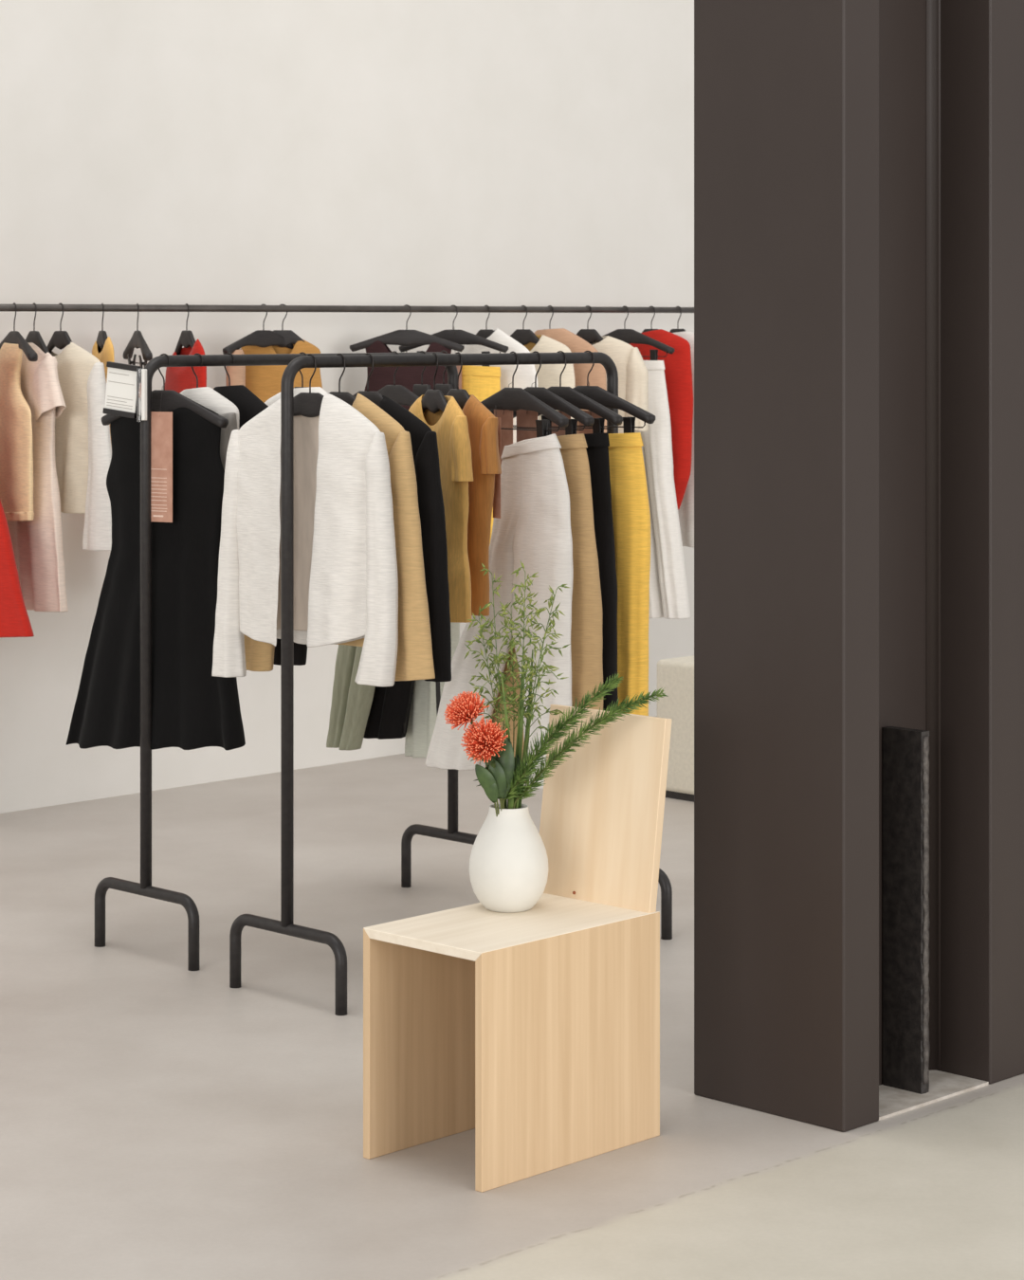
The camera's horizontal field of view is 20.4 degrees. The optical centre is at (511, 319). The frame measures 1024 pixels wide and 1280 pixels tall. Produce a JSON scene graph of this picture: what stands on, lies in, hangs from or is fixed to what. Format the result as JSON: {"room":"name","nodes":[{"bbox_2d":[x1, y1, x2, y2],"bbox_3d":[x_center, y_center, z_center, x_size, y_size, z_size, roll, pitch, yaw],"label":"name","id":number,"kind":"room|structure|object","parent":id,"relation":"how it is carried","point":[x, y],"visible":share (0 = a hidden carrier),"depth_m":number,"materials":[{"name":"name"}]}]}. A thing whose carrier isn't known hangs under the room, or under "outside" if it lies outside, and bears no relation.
{"room":"clothing store","nodes":[
{"label":"clothing store","id":0,"kind":"room"},
{"bbox_2d":[0,0,694,813],"bbox_3d":[-0.674,-0.700,10.350,0.202,4.600,12.000,0,0,45],"label":"wall","id":1,"kind":"structure","parent":0,"point":[412,153],"depth_m":10.15,"materials":[{"name":"white paint"}]},
{"bbox_2d":[0,303,694,312],"bbox_3d":[-0.492,-0.037,10.170,0.312,0.060,6.200,0,0,45],"label":"wall rail","id":2,"kind":"object","parent":1,"relation":"attached to","point":[3,306],"visible":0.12,"depth_m":9.76,"materials":[{"name":"metal"}]},
{"bbox_2d":[0,302,37,361],"bbox_3d":[-1.556,0.038,8.890,0.032,0.182,0.370,0,0,-29],"label":"clothes hanger","id":3,"kind":"object","parent":2,"relation":"hanging from","point":[13,337],"visible":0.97,"depth_m":8.83,"materials":[{"name":"black plastic"}]},
{"bbox_2d":[0,342,34,521],"bbox_3d":[-1.582,0.359,8.937,0.072,0.574,0.423,0,0,-29],"label":"vest","id":4,"kind":"object","parent":3,"relation":"hanging from","point":[16,456],"visible":0.98,"depth_m":8.84,"materials":[{"name":"fabric"}]},
{"bbox_2d":[25,302,50,353],"bbox_3d":[-1.503,0.046,8.944,0.018,0.199,0.300,0,0,-30],"label":"clothes hanger","id":5,"kind":"object","parent":2,"relation":"hanging from","point":[34,337],"visible":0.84,"depth_m":8.91,"materials":[{"name":"black plastic"}]},
{"bbox_2d":[7,342,68,612],"bbox_3d":[-1.501,0.493,8.942,0.105,0.842,0.486,0,0,-33],"label":"dress","id":6,"kind":"object","parent":5,"relation":"hanging from","point":[37,543],"visible":0.66,"depth_m":8.81,"materials":[{"name":"pink fabric"}]},
{"bbox_2d":[46,302,72,352],"bbox_3d":[-1.431,0.050,9.017,0.018,0.207,0.244,0,0,-40],"label":"clothes hanger","id":7,"kind":"object","parent":2,"relation":"hanging from","point":[60,339],"visible":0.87,"depth_m":9.01,"materials":[{"name":"black plastic"}]},
{"bbox_2d":[50,342,111,550],"bbox_3d":[-1.377,0.393,8.951,0.099,0.646,0.448,0,0,-38],"label":"blouse","id":8,"kind":"object","parent":7,"relation":"hanging from","point":[82,444],"visible":0.72,"depth_m":8.87,"materials":[{"name":"white fabric"}]},
{"bbox_2d":[96,303,107,353],"bbox_3d":[-1.315,0.044,9.133,0.018,0.194,0.233,0,0,-20],"label":"clothes hanger","id":9,"kind":"object","parent":2,"relation":"hanging from","point":[101,338],"visible":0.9,"depth_m":9.12,"materials":[{"name":"black plastic"}]},
{"bbox_2d":[91,336,114,445],"bbox_3d":[-1.312,0.283,9.111,0.055,0.457,0.302,0,0,-23],"label":"yellow garment","id":10,"kind":"object","parent":9,"relation":"hanging from","point":[106,354],"visible":0.17,"depth_m":9.02,"materials":[{"name":"yellow fabric"}]},
{"bbox_2d":[123,303,152,367],"bbox_3d":[-1.216,0.063,9.234,0.032,0.232,0.380,0,0,-18],"label":"clothes hanger","id":11,"kind":"object","parent":2,"relation":"hanging from","point":[137,340],"visible":0.96,"depth_m":9.21,"materials":[{"name":"black plastic"}]},
{"bbox_2d":[174,303,195,355],"bbox_3d":[-1.072,0.051,9.379,0.018,0.209,0.226,0,0,-30],"label":"clothes hanger","id":12,"kind":"object","parent":2,"relation":"hanging from","point":[186,339],"visible":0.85,"depth_m":9.38,"materials":[{"name":"black plastic"}]},
{"bbox_2d":[164,338,206,393],"bbox_3d":[-1.080,0.385,9.386,0.093,0.646,0.344,0,0,-30],"label":"red garment","id":13,"kind":"object","parent":12,"relation":"hanging from","point":[178,379],"visible":0.16,"depth_m":9.32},
{"bbox_2d":[222,303,293,354],"bbox_3d":[-0.840,0.033,9.614,0.031,0.173,0.344,0,0,45],"label":"clothes hanger","id":14,"kind":"object","parent":2,"relation":"hanging from","point":[263,338],"visible":0.98,"depth_m":9.60,"materials":[{"name":"black plastic"}]},
{"bbox_2d":[225,348,245,385],"bbox_3d":[-0.922,0.344,9.527,0.084,0.490,0.065,0,0,-45],"label":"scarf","id":15,"kind":"object","parent":14,"relation":"hanging from","point":[237,374],"visible":0.21,"depth_m":9.50,"materials":[{"name":"beige fabric"}]},
{"bbox_2d":[272,304,304,347],"bbox_3d":[-0.780,0.037,9.674,0.229,0.180,0.018,0,0,-10],"label":"clothes hanger","id":16,"kind":"object","parent":2,"relation":"hanging from","point":[290,338],"visible":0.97,"depth_m":9.67,"materials":[{"name":"black plastic"}]},
{"bbox_2d":[240,339,322,402],"bbox_3d":[-0.780,0.393,9.673,0.285,0.668,0.073,0,0,-9],"label":"vest","id":17,"kind":"object","parent":16,"relation":"hanging from","point":[265,382],"visible":0.2,"depth_m":9.65,"materials":[{"name":"fabric"}]},
{"bbox_2d":[349,304,464,351],"bbox_3d":[-0.373,0.031,10.085,0.420,0.168,0.026,0,0,14],"label":"clothes hanger","id":18,"kind":"object","parent":2,"relation":"hanging from","point":[403,338],"visible":1,"depth_m":10.08,"materials":[{"name":"black plastic"}]},
{"bbox_2d":[364,340,451,410],"bbox_3d":[-0.370,0.475,10.085,0.322,0.824,0.080,0,0,14],"label":"dark garment","id":19,"kind":"object","parent":18,"relation":"hanging from","point":[407,376],"visible":0.21,"depth_m":10.07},
{"bbox_2d":[398,304,508,366],"bbox_3d":[-0.212,0.063,10.248,0.420,0.232,0.027,0,0,20],"label":"clothes hanger","id":20,"kind":"object","parent":2,"relation":"hanging from","point":[463,338],"visible":0.63,"depth_m":10.23,"materials":[{"name":"black plastic"}]},
{"bbox_2d":[461,365,500,544],"bbox_3d":[-0.103,0.599,10.207,0.176,0.870,0.074,0,0,20],"label":"trousers","id":21,"kind":"object","parent":20,"relation":"hanging from","point":[483,382],"visible":0.23,"depth_m":10.19,"materials":[{"name":"yellow fabric"}]},
{"bbox_2d":[475,305,493,338],"bbox_3d":[-0.093,0.044,10.368,0.219,0.194,0.018,0,0,42],"label":"clothes hanger","id":22,"kind":"object","parent":2,"relation":"hanging from","point":[485,333],"visible":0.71,"depth_m":10.36,"materials":[{"name":"black plastic"}]},
{"bbox_2d":[460,328,538,443],"bbox_3d":[-0.048,0.508,10.327,0.376,0.952,0.094,0,0,41],"label":"shirt","id":23,"kind":"object","parent":22,"relation":"hanging from","point":[524,375],"visible":0.14,"depth_m":10.26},
{"bbox_2d":[510,305,539,345],"bbox_3d":[0.042,0.042,10.505,0.236,0.190,0.018,0,0,34],"label":"clothes hanger","id":24,"kind":"object","parent":2,"relation":"hanging from","point":[522,336],"visible":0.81,"depth_m":10.50,"materials":[{"name":"black plastic"}]},
{"bbox_2d":[523,334,575,420],"bbox_3d":[0.081,0.526,10.480,0.361,0.939,0.096,0,0,34],"label":"blouse","id":25,"kind":"object","parent":24,"relation":"hanging from","point":[548,374],"visible":0.12,"depth_m":10.41,"materials":[{"name":"beige fabric"}]},
{"bbox_2d":[543,305,553,329],"bbox_3d":[0.141,0.044,10.605,0.250,0.194,0.018,0,0,38],"label":"clothes hanger","id":26,"kind":"object","parent":2,"relation":"hanging from","point":[548,305],"visible":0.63,"depth_m":10.60,"materials":[{"name":"grey metal"}]},
{"bbox_2d":[533,328,606,434],"bbox_3d":[0.191,0.520,10.568,0.410,0.975,0.095,0,0,36],"label":"beige garment","id":27,"kind":"object","parent":26,"relation":"hanging from","point":[574,342],"visible":0.13,"depth_m":10.49,"materials":[{"name":"beige fabric"}]},
{"bbox_2d":[576,305,603,344],"bbox_3d":[0.287,0.046,10.752,0.217,0.199,0.018,0,0,26],"label":"clothes hanger","id":28,"kind":"object","parent":2,"relation":"hanging from","point":[591,336],"visible":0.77,"depth_m":10.74,"materials":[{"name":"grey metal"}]},
{"bbox_2d":[590,335,648,433],"bbox_3d":[0.342,0.539,10.723,0.374,0.955,0.094,0,0,25],"label":"dress","id":29,"kind":"object","parent":28,"relation":"hanging from","point":[631,369],"visible":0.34,"depth_m":10.65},
{"bbox_2d":[602,305,675,360],"bbox_3d":[0.432,0.063,10.899,0.420,0.232,0.032,0,0,30],"label":"clothes hanger","id":30,"kind":"object","parent":2,"relation":"hanging from","point":[629,336],"visible":0.69,"depth_m":10.86,"materials":[{"name":"black plastic"}]},
{"bbox_2d":[640,360,690,619],"bbox_3d":[0.533,0.646,10.845,0.323,0.982,0.107,0,0,32],"label":"trousers","id":31,"kind":"object","parent":30,"relation":"hanging from","point":[668,594],"visible":0.58,"depth_m":10.79,"materials":[{"name":"fabric"}]},
{"bbox_2d":[641,306,658,332],"bbox_3d":[0.539,0.044,11.007,0.202,0.193,0.018,0,0,36],"label":"clothes hanger","id":32,"kind":"object","parent":2,"relation":"hanging from","point":[650,329],"visible":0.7,"depth_m":11.01,"materials":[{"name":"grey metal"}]},
{"bbox_2d":[629,329,693,510],"bbox_3d":[0.569,0.384,10.988,0.309,0.695,0.088,0,0,34],"label":"dress","id":33,"kind":"object","parent":32,"relation":"hanging from","point":[678,372],"visible":0.45,"depth_m":10.90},
{"bbox_2d":[669,306,685,332],"bbox_3d":[0.648,0.043,11.118,0.178,0.193,0.018,0,0,40],"label":"clothes hanger","id":34,"kind":"object","parent":2,"relation":"hanging from","point":[677,329],"visible":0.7,"depth_m":11.11,"materials":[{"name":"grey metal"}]},
{"bbox_2d":[672,330,694,547],"bbox_3d":[0.703,0.466,11.069,0.356,0.842,0.094,0,0,40],"label":"blouse","id":35,"kind":"object","parent":34,"relation":"hanging from","point":[685,512],"visible":0.09,"depth_m":11.04,"materials":[{"name":"white fabric"}]},
{"bbox_2d":[0,715,1023,1279],"bbox_3d":[0.250,1.660,6.750,11.500,0.120,15.500,0,0,0],"label":"floor","id":36,"kind":"structure","parent":0,"point":[160,1119],"depth_m":5.66,"materials":[{"name":"concrete"}]},
{"bbox_2d":[94,351,477,970],"bbox_3d":[-0.541,0.845,7.512,0.408,1.510,1.100,0,0,45],"label":"clothing rack","id":37,"kind":"object","parent":36,"relation":"on","point":[144,888],"visible":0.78,"depth_m":7.12,"materials":[{"name":"metal"}]},
{"bbox_2d":[102,361,146,421],"bbox_3d":[-0.972,0.181,7.142,0.140,0.150,0.016,0,0,35],"label":"sign holder","id":38,"kind":"object","parent":37,"relation":"attached to","point":[126,384],"visible":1,"depth_m":7.13,"materials":[{"name":"white"}]},
{"bbox_2d":[101,353,228,428],"bbox_3d":[-0.877,0.178,7.173,0.380,0.185,0.032,0,0,28],"label":"clothes hanger","id":39,"kind":"object","parent":37,"relation":"hanging from","point":[171,400],"visible":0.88,"depth_m":7.15,"materials":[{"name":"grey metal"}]},
{"bbox_2d":[66,405,245,749],"bbox_3d":[-0.899,0.648,7.201,0.537,0.896,0.137,0,0,26],"label":"dress","id":40,"kind":"object","parent":39,"relation":"hanging from","point":[192,708],"visible":0.81,"depth_m":7.13,"materials":[{"name":"fabric"}]},
{"bbox_2d":[150,384,172,522],"bbox_3d":[-0.869,0.335,7.138,0.076,0.343,0.054,0,0,28],"label":"tag","id":41,"kind":"object","parent":39,"relation":"hanging from","point":[161,468],"visible":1,"depth_m":7.11,"materials":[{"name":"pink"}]},
{"bbox_2d":[191,353,202,387],"bbox_3d":[-0.802,0.184,7.249,0.238,0.197,0.018,0,0,34],"label":"clothes hanger","id":42,"kind":"object","parent":37,"relation":"hanging from","point":[194,354],"visible":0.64,"depth_m":7.25,"materials":[{"name":"grey metal"}]},
{"bbox_2d":[180,386,239,470],"bbox_3d":[-0.807,0.455,7.251,0.293,0.568,0.103,0,0,43],"label":"blouse","id":43,"kind":"object","parent":42,"relation":"hanging from","point":[208,397],"visible":0.2,"depth_m":7.18,"materials":[{"name":"white fabric"}]},
{"bbox_2d":[223,352,235,385],"bbox_3d":[-0.728,0.184,7.324,0.249,0.197,0.018,0,0,42],"label":"clothes hanger","id":44,"kind":"object","parent":37,"relation":"hanging from","point":[228,353],"visible":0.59,"depth_m":7.32,"materials":[{"name":"grey metal"}]},
{"bbox_2d":[212,384,268,429],"bbox_3d":[-0.721,0.458,7.318,0.325,0.581,0.090,0,0,42],"label":"blazer","id":45,"kind":"object","parent":44,"relation":"hanging from","point":[248,405],"visible":0.11,"depth_m":7.26,"materials":[{"name":"black fabric"}]},
{"bbox_2d":[293,351,309,388],"bbox_3d":[-0.552,0.184,7.500,0.271,0.197,0.018,0,0,42],"label":"clothes hanger","id":46,"kind":"object","parent":37,"relation":"hanging from","point":[301,352],"visible":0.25,"depth_m":7.50,"materials":[{"name":"grey metal"}]},
{"bbox_2d":[264,386,328,406],"bbox_3d":[-0.548,0.472,7.497,0.326,0.590,0.092,0,0,42],"label":"shirt","id":47,"kind":"object","parent":46,"relation":"hanging from","point":[297,391],"visible":0.05,"depth_m":7.48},
{"bbox_2d":[377,350,419,405],"bbox_3d":[-0.320,0.203,7.734,0.032,0.235,0.360,0,0,-45],"label":"clothes hanger","id":48,"kind":"object","parent":37,"relation":"hanging from","point":[400,394],"visible":0.27,"depth_m":7.71,"materials":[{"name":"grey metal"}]},
{"bbox_2d":[326,644,375,750],"bbox_3d":[-0.389,0.743,7.805,0.309,0.888,0.086,0,0,45],"label":"trousers","id":49,"kind":"object","parent":48,"relation":"hanging from","point":[352,702],"visible":0.3,"depth_m":7.83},
{"bbox_2d":[403,350,440,733],"bbox_3d":[-0.247,0.615,7.807,0.224,1.058,0.027,0,0,45],"label":"clothes hanger","id":50,"kind":"object","parent":37,"relation":"hanging from","point":[421,389],"visible":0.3,"depth_m":7.80,"materials":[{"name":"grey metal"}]},
{"bbox_2d":[363,680,414,739],"bbox_3d":[-0.312,0.733,7.879,0.320,0.870,0.106,0,0,42],"label":"skirt","id":51,"kind":"object","parent":50,"relation":"hanging from","point":[391,705],"visible":0.14,"depth_m":7.85,"materials":[{"name":"black fabric"}]},
{"bbox_2d":[435,350,453,395],"bbox_3d":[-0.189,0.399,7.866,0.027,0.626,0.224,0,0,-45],"label":"clothes hanger","id":52,"kind":"object","parent":37,"relation":"hanging from","point":[445,388],"visible":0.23,"depth_m":7.86,"materials":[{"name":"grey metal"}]},
{"bbox_2d":[404,621,459,757],"bbox_3d":[-0.211,0.763,7.889,0.094,0.915,0.215,0,0,-45],"label":"skirt","id":53,"kind":"object","parent":52,"relation":"hanging from","point":[423,715],"visible":0.21,"depth_m":7.88,"materials":[{"name":"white fabric"}]},
{"bbox_2d":[229,351,672,1015],"bbox_3d":[-0.132,0.843,7.084,0.408,1.515,1.155,0,0,45],"label":"clothing rack","id":54,"kind":"object","parent":36,"relation":"on","point":[285,925],"visible":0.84,"depth_m":6.68,"materials":[{"name":"metal"}]},
{"bbox_2d":[211,393,398,686],"bbox_3d":[-0.492,0.519,6.745,0.574,0.690,0.096,0,0,37],"label":"jacket","id":55,"kind":"object","parent":54,"relation":"hanging from","point":[346,579],"visible":0.95,"depth_m":6.68,"materials":[{"name":"white fabric"}]},
{"bbox_2d":[293,353,323,417],"bbox_3d":[-0.478,0.180,6.736,0.380,0.197,0.018,0,0,38],"label":"clothes hanger","id":56,"kind":"object","parent":54,"relation":"hanging from","point":[305,404],"visible":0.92,"depth_m":6.73,"materials":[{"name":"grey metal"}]},
{"bbox_2d":[244,393,435,681],"bbox_3d":[-0.423,0.517,6.811,0.654,0.684,0.091,0,0,41],"label":"blazer","id":57,"kind":"object","parent":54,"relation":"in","point":[414,661],"visible":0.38,"depth_m":6.63,"materials":[{"name":"fabric"}]},
{"bbox_2d":[329,353,355,405],"bbox_3d":[-0.413,0.182,6.802,0.378,0.202,0.018,0,0,41],"label":"clothes hanger","id":58,"kind":"object","parent":54,"relation":"hanging from","point":[347,397],"visible":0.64,"depth_m":6.79,"materials":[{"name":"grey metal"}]},
{"bbox_2d":[353,352,383,405],"bbox_3d":[-0.348,0.181,6.867,0.379,0.200,0.018,0,0,42],"label":"clothes hanger","id":59,"kind":"object","parent":54,"relation":"hanging from","point":[374,397],"visible":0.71,"depth_m":6.85,"materials":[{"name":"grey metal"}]},
{"bbox_2d":[274,395,451,681],"bbox_3d":[-0.371,0.518,6.891,0.613,0.674,0.091,0,0,43],"label":"blazer","id":60,"kind":"object","parent":59,"relation":"hanging from","point":[424,441],"visible":0.27,"depth_m":6.69,"materials":[{"name":"black fabric"}]},
{"bbox_2d":[420,352,447,414],"bbox_3d":[-0.192,0.176,7.024,0.018,0.189,0.242,0,0,-28],"label":"clothes hanger","id":61,"kind":"object","parent":54,"relation":"hanging from","point":[434,400],"visible":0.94,"depth_m":7.01,"materials":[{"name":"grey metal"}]},
{"bbox_2d":[408,394,473,622],"bbox_3d":[-0.192,0.461,7.020,0.080,0.549,0.372,0,0,-28],"label":"shirt","id":62,"kind":"object","parent":61,"relation":"hanging from","point":[450,427],"visible":0.48,"depth_m":6.89,"materials":[{"name":"yellow fabric"}]},
{"bbox_2d":[446,351,470,409],"bbox_3d":[-0.135,0.176,7.082,0.018,0.190,0.245,0,0,-33],"label":"clothes hanger","id":63,"kind":"object","parent":54,"relation":"hanging from","point":[461,395],"visible":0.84,"depth_m":7.07,"materials":[{"name":"black plastic"}]},
{"bbox_2d":[461,394,501,616],"bbox_3d":[-0.132,0.457,7.079,0.082,0.541,0.363,0,0,-33],"label":"shirt","id":64,"kind":"object","parent":63,"relation":"hanging from","point":[483,424],"visible":0.48,"depth_m":6.97,"materials":[{"name":"brown fabric"}]},
{"bbox_2d":[493,413,500,518],"bbox_3d":[-0.038,0.350,6.994,0.004,0.278,0.034,0,0,-33],"label":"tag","id":65,"kind":"object","parent":64,"relation":"hanging from","point":[497,489],"visible":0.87,"depth_m":6.99,"materials":[{"name":"brown paper"}]},
{"bbox_2d":[480,351,568,438],"bbox_3d":[0.002,0.198,7.220,0.031,0.235,0.400,0,0,-42],"label":"clothes hanger","id":66,"kind":"object","parent":54,"relation":"hanging from","point":[512,398],"visible":0.73,"depth_m":7.18,"materials":[{"name":"black plastic"}]},
{"bbox_2d":[425,433,573,788],"bbox_3d":[-0.037,0.729,7.264,0.095,0.889,0.549,0,0,-42],"label":"trousers","id":67,"kind":"object","parent":66,"relation":"hanging from","point":[533,528],"visible":0.71,"depth_m":7.13,"materials":[{"name":"fabric"}]},
{"bbox_2d":[493,383,512,465],"bbox_3d":[-0.013,0.301,7.275,0.022,0.285,0.113,0,0,-26],"label":"tag","id":68,"kind":"object","parent":66,"relation":"hanging from","point":[506,416],"visible":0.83,"depth_m":7.29,"materials":[{"name":"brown paper"}]},
{"bbox_2d":[489,350,594,435],"bbox_3d":[0.061,0.198,7.278,0.400,0.235,0.031,0,0,45],"label":"clothes hanger","id":69,"kind":"object","parent":54,"relation":"hanging from","point":[543,394],"visible":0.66,"depth_m":7.20,"materials":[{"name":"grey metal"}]},
{"bbox_2d":[516,382,537,441],"bbox_3d":[0.046,0.302,7.329,0.024,0.288,0.103,0,0,-28],"label":"tag","id":70,"kind":"object","parent":69,"relation":"hanging from","point":[524,418],"visible":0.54,"depth_m":7.34,"materials":[{"name":"brown paper"}]},
{"bbox_2d":[485,433,603,767],"bbox_3d":[0.075,0.740,7.262,0.411,0.906,0.092,0,0,45],"label":"trousers","id":71,"kind":"object","parent":69,"relation":"hanging from","point":[586,630],"visible":0.18,"depth_m":7.13,"materials":[{"name":"fabric"}]},
{"bbox_2d":[512,350,622,433],"bbox_3d":[0.125,0.198,7.343,0.400,0.235,0.031,0,0,40],"label":"clothes hanger","id":72,"kind":"object","parent":54,"relation":"hanging from","point":[573,396],"visible":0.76,"depth_m":7.28,"materials":[{"name":"black plastic"}]},
{"bbox_2d":[551,410,570,435],"bbox_3d":[0.118,0.304,7.368,0.063,0.290,0.031,0,0,40],"label":"tag","id":73,"kind":"object","parent":72,"relation":"hanging from","point":[560,431],"visible":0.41,"depth_m":7.38,"materials":[{"name":"brown paper"}]},
{"bbox_2d":[556,432,618,711],"bbox_3d":[0.137,0.752,7.331,0.328,0.928,0.094,0,0,40],"label":"trousers","id":74,"kind":"object","parent":72,"relation":"hanging from","point":[598,444],"visible":0.28,"depth_m":7.23,"materials":[{"name":"black fabric"}]},
{"bbox_2d":[537,350,655,435],"bbox_3d":[0.198,0.198,7.416,0.400,0.235,0.032,0,0,33],"label":"clothes hanger","id":75,"kind":"object","parent":54,"relation":"hanging from","point":[602,396],"visible":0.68,"depth_m":7.36,"materials":[{"name":"black plastic"}]},
{"bbox_2d":[579,382,602,434],"bbox_3d":[0.199,0.306,7.434,0.073,0.294,0.031,0,0,33],"label":"tag","id":76,"kind":"object","parent":75,"relation":"hanging from","point":[585,430],"visible":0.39,"depth_m":7.45,"materials":[{"name":"brown paper"}]},
{"bbox_2d":[608,432,650,715],"bbox_3d":[0.256,0.766,7.380,0.232,0.950,0.091,0,0,33],"label":"trousers","id":77,"kind":"object","parent":75,"relation":"hanging from","point":[629,488],"visible":0.36,"depth_m":7.32,"materials":[{"name":"yellow fabric"}]},
{"bbox_2d":[363,704,671,1192],"bbox_3d":[0.018,1.193,5.519,0.317,0.814,0.546,0,0,43],"label":"chair","id":78,"kind":"object","parent":36,"relation":"on","point":[536,1031],"visible":0.96,"depth_m":5.49,"materials":[{"name":"brown wood"}]},
{"bbox_2d":[469,803,548,913],"bbox_3d":[-0.006,1.059,5.606,0.157,0.202,0.157,0,0,0],"label":"vase","id":79,"kind":"object","parent":78,"relation":"on","point":[508,859],"visible":0.95,"depth_m":5.55,"materials":[{"name":"white ceramic"}]},
{"bbox_2d":[444,691,489,781],"bbox_3d":[-0.079,0.905,5.589,0.118,0.348,0.088,0,0,22],"label":"pincushion protea","id":80,"kind":"object","parent":79,"relation":"in","point":[463,709],"visible":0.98,"depth_m":5.58,"materials":[{"name":"red"}]},
{"bbox_2d":[460,715,508,805],"bbox_3d":[-0.053,0.928,5.556,0.091,0.301,0.096,0,0,0],"label":"pincushion protea","id":81,"kind":"object","parent":79,"relation":"in","point":[485,739],"visible":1,"depth_m":5.54,"materials":[{"name":"red"}]},
{"bbox_2d":[463,604,525,731],"bbox_3d":[-0.036,0.822,5.656,0.121,0.513,0.098,0,0,24],"label":"grass stalk","id":82,"kind":"object","parent":79,"relation":"in","point":[481,631],"visible":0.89,"depth_m":5.65,"materials":[{"name":"green plant"}]},
{"bbox_2d":[475,737,514,816],"bbox_3d":[-0.030,0.949,5.561,0.082,0.259,0.039,0,0,-43],"label":"leaf sprig","id":83,"kind":"object","parent":79,"relation":"in","point":[494,781],"visible":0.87,"depth_m":5.56,"materials":[{"name":"green"}]},
{"bbox_2d":[474,563,528,808],"bbox_3d":[-0.020,0.780,5.630,0.100,0.597,0.082,0,0,20],"label":"grass stalk","id":84,"kind":"object","parent":79,"relation":"in","point":[484,566],"visible":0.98,"depth_m":5.63,"materials":[{"name":"green plant"}]},
{"bbox_2d":[500,673,513,808],"bbox_3d":[-0.007,0.886,5.592,0.020,0.384,0.024,0,0,29],"label":"grass stalk","id":85,"kind":"object","parent":79,"relation":"in","point":[510,800],"visible":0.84,"depth_m":5.59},
{"bbox_2d":[494,740,520,808],"bbox_3d":[-0.019,0.954,5.606,0.072,0.249,0.028,0,0,0],"label":"leaf sprig","id":86,"kind":"object","parent":79,"relation":"in","point":[517,756],"visible":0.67,"depth_m":5.61,"materials":[{"name":"green"}]},
{"bbox_2d":[489,597,535,749],"bbox_3d":[0.001,0.811,5.633,0.094,0.535,0.096,0,0,0],"label":"grass stalk","id":87,"kind":"object","parent":79,"relation":"in","point":[516,601],"visible":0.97,"depth_m":5.63,"materials":[{"name":"green plant"}]},
{"bbox_2d":[513,658,525,808],"bbox_3d":[0.007,0.874,5.608,0.037,0.410,0.007,0,0,0],"label":"grass stalk","id":88,"kind":"object","parent":79,"relation":"in","point":[521,723],"visible":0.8,"depth_m":5.61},
{"bbox_2d":[496,561,551,766],"bbox_3d":[0.023,0.776,5.603,0.110,0.605,0.076,0,0,0],"label":"grass stalk","id":89,"kind":"object","parent":79,"relation":"in","point":[512,623],"visible":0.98,"depth_m":5.61,"materials":[{"name":"green plant"}]},
{"bbox_2d":[518,649,533,808],"bbox_3d":[0.019,0.866,5.621,0.055,0.425,0.010,0,0,-27],"label":"grass stalk","id":90,"kind":"object","parent":79,"relation":"in","point":[530,684],"visible":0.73,"depth_m":5.63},
{"bbox_2d":[493,626,568,808],"bbox_3d":[0.036,0.839,5.578,0.153,0.480,0.096,0,0,0],"label":"grass stalk","id":91,"kind":"object","parent":79,"relation":"in","point":[538,685],"visible":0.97,"depth_m":5.57,"materials":[{"name":"green plant"}]},
{"bbox_2d":[504,584,570,765],"bbox_3d":[0.050,0.801,5.628,0.136,0.555,0.078,0,0,0],"label":"grass stalk","id":92,"kind":"object","parent":79,"relation":"in","point":[552,597],"visible":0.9,"depth_m":5.62,"materials":[{"name":"green plant"}]},
{"bbox_2d":[503,672,623,807],"bbox_3d":[0.098,0.856,5.571,0.246,0.327,0.063,0,0,0],"label":"sprig","id":93,"kind":"object","parent":79,"relation":"in","point":[527,770],"visible":1,"depth_m":5.57,"materials":[{"name":"green"}]},
{"bbox_2d":[512,686,668,808],"bbox_3d":[0.150,0.869,5.570,0.312,0.300,0.058,0,0,4],"label":"sprig","id":94,"kind":"object","parent":79,"relation":"in","point":[555,755],"visible":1,"depth_m":5.57,"materials":[{"name":"green"}]},
{"bbox_2d":[657,655,694,802],"bbox_3d":[0.955,1.370,9.492,0.750,0.460,0.600,0,0,45],"label":"pouf","id":95,"kind":"object","parent":36,"relation":"on","point":[676,674],"visible":0.08,"depth_m":9.47,"materials":[{"name":"white fabric"}]},
{"bbox_2d":[878,1069,988,1120],"bbox_3d":[0.813,1.597,5.865,0.145,0.006,0.376,0,0,45],"label":"column base","id":96,"kind":"structure","parent":36,"relation":"on","point":[892,1101],"depth_m":5.86,"materials":[{"name":"concrete"}]},
{"bbox_2d":[694,0,1023,1132],"bbox_3d":[0.739,-0.700,5.960,0.392,4.600,0.640,0,0,45],"label":"column","id":97,"kind":"structure","parent":0,"point":[859,164],"depth_m":5.81,"materials":[{"name":"paint"}]},
{"bbox_2d":[882,726,930,1094],"bbox_3d":[0.819,1.222,5.895,0.106,0.745,0.026,0,0,45],"label":"panel","id":98,"kind":"object","parent":97,"relation":"attached to","point":[905,751],"visible":1,"depth_m":5.88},
{"bbox_3d":[-1.673,0.044,8.772,0.017,0.194,0.270,0,0,-42],"label":"clothes hanger","id":99,"kind":"object","parent":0,"visible":0},
{"bbox_2d":[0,499,34,637],"bbox_3d":[-1.652,0.526,8.751,0.153,0.940,0.629,0,0,-42],"label":"dress","id":100,"kind":"object","parent":99,"relation":"hanging from","point":[14,620],"visible":1,"depth_m":8.57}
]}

